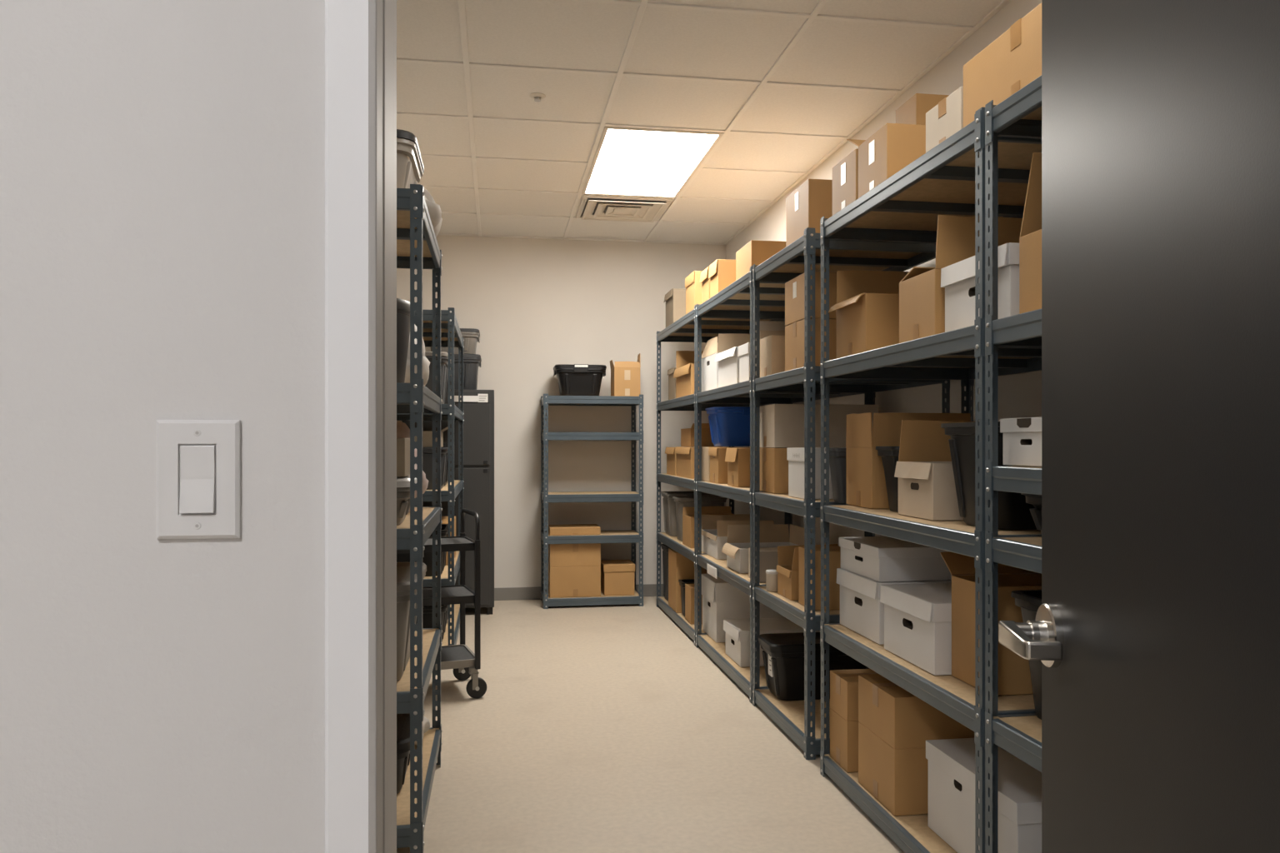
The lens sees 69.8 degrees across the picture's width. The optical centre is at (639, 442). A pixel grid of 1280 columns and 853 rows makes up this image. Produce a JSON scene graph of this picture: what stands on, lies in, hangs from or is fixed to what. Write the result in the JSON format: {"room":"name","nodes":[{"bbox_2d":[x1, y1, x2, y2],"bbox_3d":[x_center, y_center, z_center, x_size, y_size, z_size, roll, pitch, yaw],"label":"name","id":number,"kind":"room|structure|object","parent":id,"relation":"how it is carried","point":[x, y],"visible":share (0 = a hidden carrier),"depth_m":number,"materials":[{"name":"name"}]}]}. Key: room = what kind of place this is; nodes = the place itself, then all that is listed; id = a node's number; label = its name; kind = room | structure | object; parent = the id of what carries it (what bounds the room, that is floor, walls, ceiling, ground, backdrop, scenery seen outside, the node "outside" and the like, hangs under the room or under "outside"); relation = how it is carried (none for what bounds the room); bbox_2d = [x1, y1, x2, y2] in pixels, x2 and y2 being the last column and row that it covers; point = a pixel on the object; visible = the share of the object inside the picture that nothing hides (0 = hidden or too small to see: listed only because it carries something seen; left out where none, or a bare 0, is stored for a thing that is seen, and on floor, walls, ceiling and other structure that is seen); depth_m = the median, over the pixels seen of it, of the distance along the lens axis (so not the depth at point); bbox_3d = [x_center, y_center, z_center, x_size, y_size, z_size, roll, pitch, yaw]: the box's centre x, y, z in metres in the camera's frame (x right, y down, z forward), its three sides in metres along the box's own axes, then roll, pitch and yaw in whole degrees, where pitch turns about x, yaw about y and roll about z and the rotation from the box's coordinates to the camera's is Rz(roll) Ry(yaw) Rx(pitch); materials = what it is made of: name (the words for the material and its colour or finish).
{"room":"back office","nodes":[
{"label":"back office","id":0,"kind":"room"},
{"bbox_2d":[0,0,324,852],"bbox_3d":[0.136,-0.240,1.064,5.400,2.980,0.180,0,0,-9],"label":"wall","id":1,"kind":"structure","parent":0,"point":[162,162],"depth_m":0.88,"materials":[{"name":"paint"}]},
{"bbox_2d":[156,420,240,539],"bbox_3d":[-0.424,0.035,0.879,0.076,0.114,0.010,0,0,-9],"label":"light switch","id":2,"kind":"object","parent":1,"relation":"attached to","point":[198,462],"visible":1,"depth_m":0.88,"materials":[{"name":"plastic"}]},
{"bbox_2d":[325,0,368,852],"bbox_3d":[-0.284,0.055,0.901,0.048,2.390,0.012,0,0,-9],"label":"trim","id":3,"kind":"structure","parent":1,"relation":"attached to","point":[346,21],"depth_m":0.89,"materials":[{"name":"paint"}]},
{"bbox_2d":[368,0,396,852],"bbox_3d":[-0.292,0.080,0.995,0.042,2.340,0.208,0,0,-9],"label":"trim","id":4,"kind":"structure","parent":1,"relation":"attached to","point":[382,13],"depth_m":0.94,"materials":[{"name":"metal"}]},
{"bbox_2d":[998,0,1279,852],"bbox_3d":[0.766,0.084,1.494,0.145,2.308,0.850,0,0,6],"label":"door","id":5,"kind":"structure","parent":1,"relation":"in","point":[1154,633],"depth_m":1.39,"materials":[{"name":"paint"}]},
{"bbox_2d":[396,235,725,588],"bbox_3d":[-0.648,-0.240,7.369,2.930,2.980,0.100,0,0,-9],"label":"wall","id":6,"kind":"structure","parent":0,"point":[536,305],"depth_m":7.32,"materials":[{"name":"paint"}]},
{"bbox_2d":[494,584,664,600],"bbox_3d":[-0.639,1.200,7.316,2.730,0.100,0.008,0,0,-9],"label":"baseboard","id":7,"kind":"structure","parent":6,"relation":"attached to","point":[649,590],"depth_m":7.27,"materials":[{"name":"plastic"}]},
{"bbox_2d":[396,596,904,852],"bbox_3d":[-0.157,1.290,2.926,5.400,0.080,9.030,0,0,-9],"label":"floor","id":8,"kind":"structure","parent":0,"point":[603,728],"depth_m":3.64,"materials":[{"name":"concrete"}]},
{"bbox_2d":[396,184,442,852],"bbox_3d":[-0.971,0.255,3.051,0.562,1.991,0.942,0,0,-9],"label":"shelving rack","id":9,"kind":"object","parent":8,"relation":"on","point":[417,247],"visible":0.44,"depth_m":2.64,"materials":[{"name":"metal"}]},
{"bbox_2d":[396,298,409,382],"bbox_3d":[-0.878,-0.306,2.813,0.360,0.267,0.360,0,0,-9],"label":"waste bin","id":10,"kind":"object","parent":9,"relation":"on","point":[402,306],"visible":0.14,"depth_m":2.77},
{"bbox_2d":[396,713,416,794],"bbox_3d":[-0.952,1.012,2.963,0.445,0.181,0.355,0,0,-9],"label":"storage tote","id":11,"kind":"object","parent":9,"relation":"on","point":[402,720],"visible":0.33,"depth_m":2.88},
{"bbox_2d":[396,475,416,525],"bbox_3d":[-0.916,0.177,2.781,0.460,0.141,0.265,0,0,-9],"label":"storage tote","id":12,"kind":"object","parent":9,"relation":"on","point":[402,482],"visible":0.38,"depth_m":2.72,"materials":[{"name":"white plastic"}]},
{"bbox_2d":[396,438,409,476],"bbox_3d":[-0.906,0.044,2.783,0.395,0.115,0.220,0,0,-9],"label":"cardboard box","id":13,"kind":"object","parent":12,"relation":"on","point":[402,444],"visible":0.24,"depth_m":2.70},
{"bbox_2d":[396,129,424,188],"bbox_3d":[-0.917,-0.821,2.822,0.470,0.181,0.385,0,0,-9],"label":"storage tote","id":14,"kind":"object","parent":9,"relation":"on","point":[410,167],"visible":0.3,"depth_m":2.72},
{"bbox_2d":[396,562,426,681],"bbox_3d":[-0.928,0.565,2.891,0.470,0.306,0.485,0,0,-9],"label":"storage tote","id":15,"kind":"object","parent":9,"relation":"on","point":[402,568],"visible":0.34,"depth_m":2.74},
{"bbox_2d":[396,420,428,512],"bbox_3d":[-0.879,0.084,3.214,0.264,0.323,0.508,0,0,-9],"label":"plastic bag","id":16,"kind":"object","parent":9,"relation":"on","point":[402,430],"visible":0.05,"depth_m":3.22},
{"bbox_2d":[404,324,429,385],"bbox_3d":[-0.885,-0.316,3.274,0.258,0.284,0.437,0,0,-9],"label":"plastic bag","id":17,"kind":"object","parent":9,"relation":"on","point":[426,362],"visible":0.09,"depth_m":3.20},
{"bbox_2d":[417,183,442,237],"bbox_3d":[-0.876,-0.853,3.259,0.342,0.241,0.450,0,0,-9],"label":"plastic bag","id":18,"kind":"object","parent":9,"relation":"on","point":[434,210],"visible":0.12,"depth_m":3.21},
{"bbox_2d":[396,307,464,645],"bbox_3d":[-1.419,0.250,5.775,0.562,2.000,1.462,0,0,-9],"label":"shelving rack","id":19,"kind":"object","parent":8,"relation":"on","point":[451,335],"visible":0.37,"depth_m":5.10,"materials":[{"name":"metal"}]},
{"bbox_2d":[396,524,450,576],"bbox_3d":[-1.331,0.627,5.344,0.430,0.260,0.433,0,0,-9],"label":"storage tote","id":20,"kind":"object","parent":19,"relation":"on","point":[427,557],"visible":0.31,"depth_m":5.18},
{"bbox_2d":[415,605,448,641],"bbox_3d":[-1.327,1.038,5.319,0.430,0.220,0.383,0,0,-9],"label":"storage tote","id":21,"kind":"object","parent":19,"relation":"on","point":[427,611],"visible":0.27,"depth_m":5.17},
{"bbox_2d":[422,447,448,489],"bbox_3d":[-1.324,0.147,5.295,0.430,0.240,0.333,0,0,-9],"label":"storage tote","id":22,"kind":"object","parent":19,"relation":"on","point":[427,452],"visible":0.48,"depth_m":5.17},
{"bbox_2d":[425,351,450,404],"bbox_3d":[-1.328,-0.363,5.323,0.435,0.296,0.395,0,0,-9],"label":"storage tote","id":23,"kind":"object","parent":19,"relation":"on","point":[444,356],"visible":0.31,"depth_m":5.19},
{"bbox_2d":[396,508,486,698],"bbox_3d":[-1.143,0.797,4.534,0.700,0.905,0.406,0,0,-22],"label":"utility cart","id":24,"kind":"object","parent":8,"relation":"on","point":[465,664],"visible":0.49,"depth_m":4.47,"materials":[{"name":"black metal"}]},
{"bbox_2d":[396,536,474,554],"bbox_3d":[-1.158,0.510,4.528,0.660,0.036,0.360,0,0,-22],"label":"shelf","id":25,"kind":"object","parent":24,"relation":"attached to","point":[447,543],"depth_m":4.46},
{"bbox_2d":[422,585,474,606],"bbox_3d":[-1.158,0.766,4.528,0.660,0.036,0.360,0,0,-22],"label":"shelf","id":26,"kind":"object","parent":24,"relation":"attached to","point":[457,594],"depth_m":4.52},
{"bbox_2d":[435,645,474,669],"bbox_3d":[-1.158,1.078,4.528,0.660,0.036,0.360,0,0,-22],"label":"shelf","id":27,"kind":"object","parent":24,"relation":"attached to","point":[452,657],"depth_m":4.54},
{"bbox_2d":[402,390,494,614],"bbox_3d":[-1.418,0.435,6.856,0.648,1.630,0.594,0,0,-9],"label":"tall cabinet","id":28,"kind":"object","parent":8,"relation":"on","point":[478,405],"visible":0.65,"depth_m":6.61,"materials":[{"name":"metal"}]},
{"bbox_2d":[450,354,481,389],"bbox_3d":[-1.398,-0.513,6.856,0.413,0.261,0.425,0,0,-9],"label":"storage tote","id":29,"kind":"object","parent":28,"relation":"on","point":[472,362],"visible":0.47,"depth_m":6.69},
{"bbox_2d":[430,328,479,354],"bbox_3d":[-1.392,-0.740,6.852,0.383,0.181,0.395,0,0,-9],"label":"storage tote","id":30,"kind":"object","parent":29,"relation":"on","point":[471,336],"visible":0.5,"depth_m":6.70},
{"bbox_2d":[540,394,643,609],"bbox_3d":[-0.380,0.447,7.128,0.767,1.623,0.412,0,0,-9],"label":"shelving rack","id":31,"kind":"object","parent":8,"relation":"on","point":[632,536],"visible":0.99,"depth_m":6.95,"materials":[{"name":"metal"}]},
{"bbox_2d":[548,543,600,597],"bbox_3d":[-0.514,0.969,7.108,0.386,0.406,0.316,0,0,-9],"label":"cardboard box","id":32,"kind":"object","parent":31,"relation":"on","point":[574,570],"visible":0.79,"depth_m":6.95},
{"bbox_2d":[548,524,600,534],"bbox_3d":[-0.513,0.676,7.106,0.386,0.055,0.281,0,0,-9],"label":"cardboard box","id":33,"kind":"object","parent":31,"relation":"on","point":[574,529],"visible":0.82,"depth_m":6.98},
{"bbox_2d":[553,364,606,395],"bbox_3d":[-0.468,-0.473,7.103,0.398,0.242,0.286,0,0,-9],"label":"storage tote","id":34,"kind":"object","parent":31,"relation":"on","point":[576,379],"visible":0.96,"depth_m":7.00,"materials":[{"name":"plastic"}]},
{"bbox_2d":[600,560,634,595],"bbox_3d":[-0.179,1.055,7.164,0.243,0.235,0.290,0,0,-9],"label":"file box","id":35,"kind":"object","parent":31,"relation":"on","point":[617,576],"visible":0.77,"depth_m":7.03,"materials":[{"name":"brown"}]},
{"bbox_2d":[610,353,640,396],"bbox_3d":[-0.116,-0.522,7.118,0.225,0.338,0.221,0,0,-9],"label":"cardboard box","id":36,"kind":"object","parent":31,"relation":"on","point":[625,376],"visible":0.93,"depth_m":7.01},
{"bbox_2d":[655,305,788,645],"bbox_3d":[0.530,0.206,6.347,0.612,2.103,1.387,0,0,-9],"label":"shelving rack","id":37,"kind":"object","parent":8,"relation":"on","point":[683,330],"visible":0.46,"depth_m":6.45,"materials":[{"name":"metal"}]},
{"bbox_2d":[660,544,669,601],"bbox_3d":[0.347,0.970,6.817,0.360,0.406,0.305,0,0,-9],"label":"storage tote","id":38,"kind":"object","parent":37,"relation":"on","point":[665,552],"visible":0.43,"depth_m":6.79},
{"bbox_2d":[665,447,676,475],"bbox_3d":[0.363,0.134,6.647,0.317,0.200,0.329,0,0,-9],"label":"cardboard box","id":39,"kind":"object","parent":37,"relation":"on","point":[670,452],"visible":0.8,"depth_m":6.58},
{"bbox_2d":[664,288,685,327],"bbox_3d":[0.358,-0.972,6.816,0.315,0.290,0.308,0,0,-9],"label":"cardboard box","id":40,"kind":"object","parent":37,"relation":"on","point":[675,299],"visible":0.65,"depth_m":6.65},
{"bbox_2d":[675,446,699,478],"bbox_3d":[0.455,0.133,6.208,0.353,0.203,0.494,0,0,-9],"label":"cardboard box","id":41,"kind":"object","parent":37,"relation":"on","point":[685,456],"visible":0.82,"depth_m":6.10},
{"bbox_2d":[680,423,714,446],"bbox_3d":[0.427,-0.049,6.296,0.220,0.158,0.382,0,0,-9],"label":"cardboard box","id":42,"kind":"object","parent":41,"relation":"on","point":[687,434],"visible":0.54,"depth_m":6.16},
{"bbox_2d":[668,548,708,613],"bbox_3d":[0.395,0.943,6.471,0.340,0.458,0.288,0,0,-9],"label":"cardboard box","id":43,"kind":"object","parent":37,"relation":"on","point":[680,567],"visible":0.2,"depth_m":6.32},
{"bbox_2d":[673,350,703,398],"bbox_3d":[0.443,-0.480,6.327,0.339,0.356,0.546,0,0,-9],"label":"cardboard box","id":44,"kind":"object","parent":37,"relation":"on","point":[684,371],"visible":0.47,"depth_m":6.36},
{"bbox_2d":[660,491,715,536],"bbox_3d":[0.371,0.527,6.796,0.400,0.311,0.354,0,0,-9],"label":"storage tote","id":45,"kind":"object","parent":37,"relation":"on","point":[669,505],"visible":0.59,"depth_m":6.65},
{"bbox_2d":[685,270,702,314],"bbox_3d":[0.457,-0.969,6.079,0.268,0.282,0.283,0,0,-9],"label":"cardboard box","id":46,"kind":"object","parent":37,"relation":"on","point":[692,285],"visible":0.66,"depth_m":5.97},
{"bbox_2d":[685,583,702,624],"bbox_3d":[0.461,1.056,6.015,0.300,0.234,0.178,0,0,-9],"label":"cardboard box","id":47,"kind":"object","parent":37,"relation":"on","point":[689,588],"visible":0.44,"depth_m":5.94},
{"bbox_2d":[672,495,727,541],"bbox_3d":[0.418,0.532,6.388,0.360,0.301,0.208,0,0,-9],"label":"storage tote","id":48,"kind":"object","parent":37,"relation":"on","point":[713,501],"visible":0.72,"depth_m":6.31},
{"bbox_2d":[682,506,734,548],"bbox_3d":[0.473,0.558,6.068,0.340,0.250,0.280,0,0,-9],"label":"cardboard box","id":49,"kind":"object","parent":37,"relation":"on","point":[688,512],"visible":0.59,"depth_m":6.15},
{"bbox_2d":[695,265,869,704],"bbox_3d":[0.736,0.206,5.041,0.612,2.103,1.249,0,0,-9],"label":"shelving rack","id":50,"kind":"object","parent":8,"relation":"on","point":[735,301],"visible":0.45,"depth_m":5.20,"materials":[{"name":"metal"}]},
{"bbox_2d":[700,266,709,303],"bbox_3d":[0.522,-0.944,5.644,0.274,0.233,0.198,0,0,-9],"label":"cardboard box","id":51,"kind":"object","parent":50,"relation":"on","point":[704,279],"visible":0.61,"depth_m":5.60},
{"bbox_2d":[701,447,709,481],"bbox_3d":[0.558,0.132,5.591,0.340,0.205,0.230,0,0,-9],"label":"cardboard box","id":52,"kind":"object","parent":50,"relation":"on","point":[705,457],"visible":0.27,"depth_m":5.53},
{"bbox_2d":[708,259,735,298],"bbox_3d":[0.558,-0.944,5.419,0.273,0.233,0.203,0,0,-9],"label":"cardboard box","id":53,"kind":"object","parent":50,"relation":"on","point":[722,272],"visible":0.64,"depth_m":5.31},
{"bbox_2d":[701,333,749,391],"bbox_3d":[0.588,-0.466,5.527,0.361,0.327,0.455,0,0,-9],"label":"file box","id":54,"kind":"object","parent":50,"relation":"on","point":[727,341],"visible":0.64,"depth_m":5.37,"materials":[{"name":"white"}]},
{"bbox_2d":[715,346,739,388],"bbox_3d":[0.649,-0.405,5.087,0.378,0.205,0.427,0,0,-9],"label":"file box","id":55,"kind":"object","parent":50,"relation":"on","point":[727,361],"visible":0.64,"depth_m":5.02,"materials":[{"name":"white"}]},
{"bbox_2d":[708,447,763,483],"bbox_3d":[0.593,0.131,5.346,0.348,0.207,0.210,0,0,-9],"label":"cardboard box","id":56,"kind":"object","parent":50,"relation":"on","point":[718,467],"visible":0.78,"depth_m":5.22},
{"bbox_2d":[705,406,749,446],"bbox_3d":[0.627,-0.091,5.442,0.440,0.228,0.317,0,0,-9],"label":"storage tote","id":57,"kind":"object","parent":56,"relation":"on","point":[729,426],"visible":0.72,"depth_m":5.30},
{"bbox_2d":[725,448,749,487],"bbox_3d":[0.655,0.132,4.920,0.357,0.205,0.221,0,0,-9],"label":"cardboard box","id":58,"kind":"object","parent":50,"relation":"on","point":[737,459],"visible":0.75,"depth_m":4.79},
{"bbox_2d":[701,514,774,559],"bbox_3d":[0.584,0.572,5.617,0.370,0.222,0.507,0,0,-9],"label":"file box","id":59,"kind":"object","parent":50,"relation":"on","point":[713,539],"visible":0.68,"depth_m":5.51,"materials":[{"name":"white"}]},
{"bbox_2d":[701,574,784,642],"bbox_3d":[0.624,0.998,5.580,0.454,0.350,0.379,0,0,-9],"label":"file box","id":60,"kind":"object","parent":50,"relation":"on","point":[722,601],"visible":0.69,"depth_m":5.39,"materials":[{"name":"white"}]},
{"bbox_2d":[738,342,749,382],"bbox_3d":[0.709,-0.404,4.758,0.360,0.203,0.196,0,0,-9],"label":"file box","id":61,"kind":"object","parent":50,"relation":"on","point":[743,350],"visible":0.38,"depth_m":4.72,"materials":[{"name":"white"}]},
{"bbox_2d":[735,240,785,280],"bbox_3d":[0.705,-0.922,4.785,0.340,0.190,0.302,0,0,-9],"label":"cardboard box","id":62,"kind":"object","parent":50,"relation":"on","point":[757,252],"visible":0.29,"depth_m":4.63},
{"bbox_2d":[722,524,804,573],"bbox_3d":[0.662,0.568,4.937,0.389,0.230,0.281,0,0,-9],"label":"file box","id":63,"kind":"object","parent":50,"relation":"on","point":[736,550],"visible":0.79,"depth_m":5.05,"materials":[{"name":"white"}]},
{"bbox_2d":[723,617,804,667],"bbox_3d":[0.668,1.079,4.963,0.369,0.188,0.329,0,0,-9],"label":"file box","id":64,"kind":"object","parent":50,"relation":"on","point":[737,631],"visible":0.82,"depth_m":4.87,"materials":[{"name":"white"}]},
{"bbox_2d":[748,547,783,582],"bbox_3d":[0.728,0.608,4.576,0.340,0.150,0.158,0,0,-9],"label":"cardboard box","id":65,"kind":"object","parent":50,"relation":"on","point":[768,556],"visible":0.2,"depth_m":4.48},
{"bbox_2d":[752,227,949,759],"bbox_3d":[0.894,0.206,4.034,0.612,2.103,0.784,0,0,-9],"label":"shelving rack","id":66,"kind":"object","parent":8,"relation":"on","point":[800,720],"visible":0.48,"depth_m":3.91,"materials":[{"name":"metal"}]},
{"bbox_2d":[765,569,777,591],"bbox_3d":[0.614,0.636,4.222,0.068,0.093,0.068,0,0,-9],"label":"round tin","id":67,"kind":"object","parent":66,"relation":"on","point":[771,575],"visible":0.73,"depth_m":4.19,"materials":[{"name":"white metal"}]},
{"bbox_2d":[760,330,784,377],"bbox_3d":[0.725,-0.426,4.399,0.261,0.247,0.210,0,0,-9],"label":"cardboard box","id":68,"kind":"object","parent":66,"relation":"on","point":[772,342],"visible":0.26,"depth_m":4.29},
{"bbox_2d":[760,447,788,494],"bbox_3d":[0.787,0.130,4.356,0.401,0.209,0.291,0,0,-9],"label":"cardboard box","id":69,"kind":"object","parent":66,"relation":"on","point":[773,462],"visible":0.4,"depth_m":4.19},
{"bbox_2d":[760,404,878,447],"bbox_3d":[0.837,-0.075,4.364,0.501,0.199,0.291,0,0,-9],"label":"cardboard box","id":70,"kind":"object","parent":69,"relation":"on","point":[781,425],"visible":0.52,"depth_m":4.21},
{"bbox_2d":[776,544,838,600],"bbox_3d":[0.782,0.565,4.073,0.309,0.235,0.250,0,0,-9],"label":"cardboard box","id":71,"kind":"object","parent":66,"relation":"on","point":[787,556],"visible":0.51,"depth_m":4.05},
{"bbox_2d":[785,179,832,246],"bbox_3d":[0.813,-0.961,3.967,0.281,0.266,0.299,0,0,-9],"label":"cardboard box","id":72,"kind":"object","parent":66,"relation":"on","point":[811,202],"visible":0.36,"depth_m":3.81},
{"bbox_2d":[785,318,836,371],"bbox_3d":[0.835,-0.406,3.922,0.361,0.207,0.274,0,0,-9],"label":"cardboard box","id":73,"kind":"object","parent":66,"relation":"on","point":[794,332],"visible":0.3,"depth_m":3.81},
{"bbox_2d":[785,272,836,325],"bbox_3d":[0.835,-0.606,3.922,0.361,0.189,0.274,0,0,-9],"label":"cardboard box","id":74,"kind":"object","parent":73,"relation":"on","point":[794,288],"visible":0.34,"depth_m":3.81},
{"bbox_2d":[758,632,866,700],"bbox_3d":[0.821,1.042,4.275,0.505,0.261,0.259,0,0,-9],"label":"storage tote","id":75,"kind":"object","parent":66,"relation":"on","point":[782,653],"visible":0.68,"depth_m":4.16,"materials":[{"name":"plastic"}]},
{"bbox_2d":[786,447,846,499],"bbox_3d":[0.857,0.129,3.917,0.401,0.211,0.234,0,0,-9],"label":"file box","id":76,"kind":"object","parent":66,"relation":"on","point":[795,456],"visible":0.36,"depth_m":3.84,"materials":[{"name":"white"}]},
{"bbox_2d":[799,545,840,610],"bbox_3d":[0.865,0.562,3.832,0.360,0.240,0.180,0,0,-9],"label":"cardboard box","id":77,"kind":"object","parent":66,"relation":"on","point":[834,551],"visible":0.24,"depth_m":3.73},
{"bbox_2d":[825,448,846,503],"bbox_3d":[0.939,0.129,3.586,0.420,0.212,0.117,0,0,-9],"label":"storage tote","id":78,"kind":"object","parent":66,"relation":"on","point":[837,457],"visible":0.23,"depth_m":3.52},
{"bbox_2d":[820,106,1041,852],"bbox_3d":[1.068,0.206,2.929,0.612,2.103,1.173,0,0,-9],"label":"shelving rack","id":79,"kind":"object","parent":8,"relation":"on","point":[948,179],"visible":0.4,"depth_m":2.83,"materials":[{"name":"metal"}]},
{"bbox_2d":[832,149,858,215],"bbox_3d":[0.855,-0.934,3.380,0.221,0.214,0.234,0,0,-9],"label":"cardboard box","id":80,"kind":"object","parent":79,"relation":"on","point":[845,173],"visible":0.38,"depth_m":3.34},
{"bbox_2d":[830,669,878,772],"bbox_3d":[0.949,1.011,3.374,0.461,0.322,0.171,0,0,-9],"label":"cardboard box","id":81,"kind":"object","parent":79,"relation":"on","point":[843,683],"visible":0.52,"depth_m":3.30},
{"bbox_2d":[828,270,909,359],"bbox_3d":[0.903,-0.479,3.352,0.355,0.353,0.290,0,0,-9],"label":"cardboard box","id":82,"kind":"object","parent":79,"relation":"on","point":[867,307],"visible":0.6,"depth_m":3.29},
{"bbox_2d":[846,123,925,198],"bbox_3d":[0.895,-0.967,3.185,0.241,0.280,0.361,0,0,-9],"label":"cardboard box","id":83,"kind":"object","parent":79,"relation":"on","point":[893,147],"visible":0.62,"depth_m":3.01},
{"bbox_2d":[875,446,899,511],"bbox_3d":[0.955,0.124,3.135,0.260,0.221,0.176,0,0,-9],"label":"storage tote","id":84,"kind":"object","parent":79,"relation":"on","point":[889,455],"visible":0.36,"depth_m":3.11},
{"bbox_2d":[836,568,951,644],"bbox_3d":[1.006,0.578,3.305,0.489,0.209,0.371,0,0,-9],"label":"file box","id":85,"kind":"object","parent":79,"relation":"on","point":[862,612],"visible":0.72,"depth_m":3.22,"materials":[{"name":"white"}]},
{"bbox_2d":[839,536,961,582],"bbox_3d":[1.011,0.414,3.302,0.481,0.115,0.363,0,0,-9],"label":"file box","id":86,"kind":"object","parent":85,"relation":"on","point":[880,559],"visible":0.7,"depth_m":3.12,"materials":[{"name":"white"}]},
{"bbox_2d":[845,412,970,509],"bbox_3d":[0.986,0.064,3.381,0.381,0.342,0.241,0,0,-9],"label":"cardboard box","id":87,"kind":"object","parent":79,"relation":"on","point":[866,482],"visible":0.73,"depth_m":3.27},
{"bbox_2d":[880,583,951,675],"bbox_3d":[1.002,0.577,2.882,0.369,0.211,0.365,0,0,-9],"label":"file box","id":88,"kind":"object","parent":79,"relation":"on","point":[917,617],"visible":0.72,"depth_m":2.80,"materials":[{"name":"white"}]},
{"bbox_2d":[858,674,974,816],"bbox_3d":[1.002,0.986,3.054,0.461,0.372,0.292,0,0,-9],"label":"cardboard box","id":89,"kind":"object","parent":79,"relation":"on","point":[895,726],"visible":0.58,"depth_m":2.90,"materials":[{"name":"cardboard"}]},
{"bbox_2d":[895,93,949,124],"bbox_3d":[1.113,-1.045,3.417,0.260,0.435,0.176,0,0,-9],"label":"cardboard box","id":90,"kind":"object","parent":79,"relation":"on","point":[914,110],"visible":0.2,"depth_m":3.32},
{"bbox_2d":[894,420,974,520],"bbox_3d":[1.050,0.081,2.900,0.415,0.307,0.243,0,0,-9],"label":"file box","id":91,"kind":"object","parent":79,"relation":"on","point":[924,472],"visible":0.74,"depth_m":2.90,"materials":[{"name":"white"}]},
{"bbox_2d":[925,86,963,152],"bbox_3d":[1.011,-0.903,2.642,0.301,0.151,0.209,0,0,-9],"label":"cardboard box","id":92,"kind":"object","parent":79,"relation":"on","point":[945,119],"visible":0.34,"depth_m":2.60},
{"bbox_2d":[899,215,1022,343],"bbox_3d":[1.022,-0.480,2.797,0.381,0.356,0.250,0,0,-9],"label":"cardboard box","id":93,"kind":"object","parent":79,"relation":"on","point":[922,297],"visible":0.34,"depth_m":2.68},
{"bbox_2d":[940,242,1019,332],"bbox_3d":[1.061,-0.402,2.493,0.349,0.198,0.350,0,0,-9],"label":"file box","id":94,"kind":"object","parent":79,"relation":"on","point":[957,279],"visible":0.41,"depth_m":2.49,"materials":[{"name":"white"}]},
{"bbox_2d":[925,738,1041,852],"bbox_3d":[1.109,1.042,2.587,0.400,0.262,0.498,0,0,-9],"label":"file box","id":95,"kind":"object","parent":79,"relation":"on","point":[951,762],"visible":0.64,"depth_m":2.57,"materials":[{"name":"white"}]},
{"bbox_2d":[940,421,1037,529],"bbox_3d":[1.103,0.090,2.574,0.440,0.289,0.296,0,0,-9],"label":"storage tote","id":96,"kind":"object","parent":79,"relation":"on","point":[1014,513],"visible":0.34,"depth_m":2.54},
{"bbox_2d":[940,551,1041,695],"bbox_3d":[1.070,0.506,2.639,0.300,0.354,0.304,0,0,-9],"label":"cardboard box","id":97,"kind":"object","parent":79,"relation":"on","point":[1014,677],"visible":0.34,"depth_m":2.59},
{"bbox_2d":[985,75,1041,852],"bbox_3d":[1.236,0.206,1.861,0.612,2.103,0.984,0,0,-9],"label":"shelving rack","id":98,"kind":"object","parent":8,"relation":"on","point":[1019,115],"visible":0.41,"depth_m":2.27,"materials":[{"name":"metal"}]},
{"bbox_2d":[963,2,1041,127],"bbox_3d":[1.129,-0.929,2.281,0.421,0.203,0.518,0,0,-9],"label":"cardboard box","id":99,"kind":"object","parent":98,"relation":"on","point":[1012,61],"visible":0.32,"depth_m":2.29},
{"bbox_2d":[1000,417,1041,466],"bbox_3d":[1.109,-0.001,2.250,0.361,0.117,0.217,0,0,-9],"label":"file box","id":100,"kind":"object","parent":98,"relation":"on","point":[1022,437],"visible":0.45,"depth_m":2.24,"materials":[{"name":"white"}]},
{"bbox_2d":[1010,590,1041,719],"bbox_3d":[1.109,0.529,2.252,0.340,0.307,0.196,0,0,-9],"label":"storage tote","id":101,"kind":"object","parent":98,"relation":"on","point":[1029,602],"visible":0.1,"depth_m":2.25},
{"bbox_2d":[1019,152,1041,314],"bbox_3d":[1.121,-0.498,2.142,0.360,0.392,0.246,0,0,-9],"label":"cardboard box","id":102,"kind":"object","parent":98,"relation":"on","point":[1030,239],"visible":0.1,"depth_m":2.20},
{"bbox_2d":[1020,493,1041,533],"bbox_3d":[1.148,0.175,2.195,0.400,0.118,0.244,0,0,-9],"label":"storage tote","id":103,"kind":"object","parent":98,"relation":"on","point":[1035,500],"visible":0.19,"depth_m":2.22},
{"bbox_2d":[396,0,1011,244],"bbox_3d":[-0.161,-1.676,4.277,2.930,0.108,6.360,0,0,-9],"label":"ceiling","id":104,"kind":"structure","parent":0,"point":[787,83],"depth_m":4.21,"materials":[{"name":"tile"}]},
{"bbox_2d":[575,195,673,222],"bbox_3d":[-0.122,-1.614,6.361,0.600,0.032,0.600,0,0,-9],"label":"ceiling vent","id":105,"kind":"object","parent":104,"relation":"in","point":[600,207],"visible":1,"depth_m":6.30,"materials":[{"name":"grey"}]},
{"bbox_2d":[581,126,724,198],"bbox_3d":[0.030,-1.624,5.390,0.629,0.012,1.274,0,0,-9],"label":"recessed light","id":106,"kind":"object","parent":104,"relation":"in","point":[619,146],"visible":1,"depth_m":5.27,"materials":[{"name":"white"}]},
{"bbox_2d":[725,0,1041,632],"bbox_3d":[1.240,-0.240,4.472,0.100,2.980,6.210,0,0,-9],"label":"wall","id":107,"kind":"structure","parent":0,"point":[1019,394],"depth_m":4.05,"materials":[{"name":"paint"}]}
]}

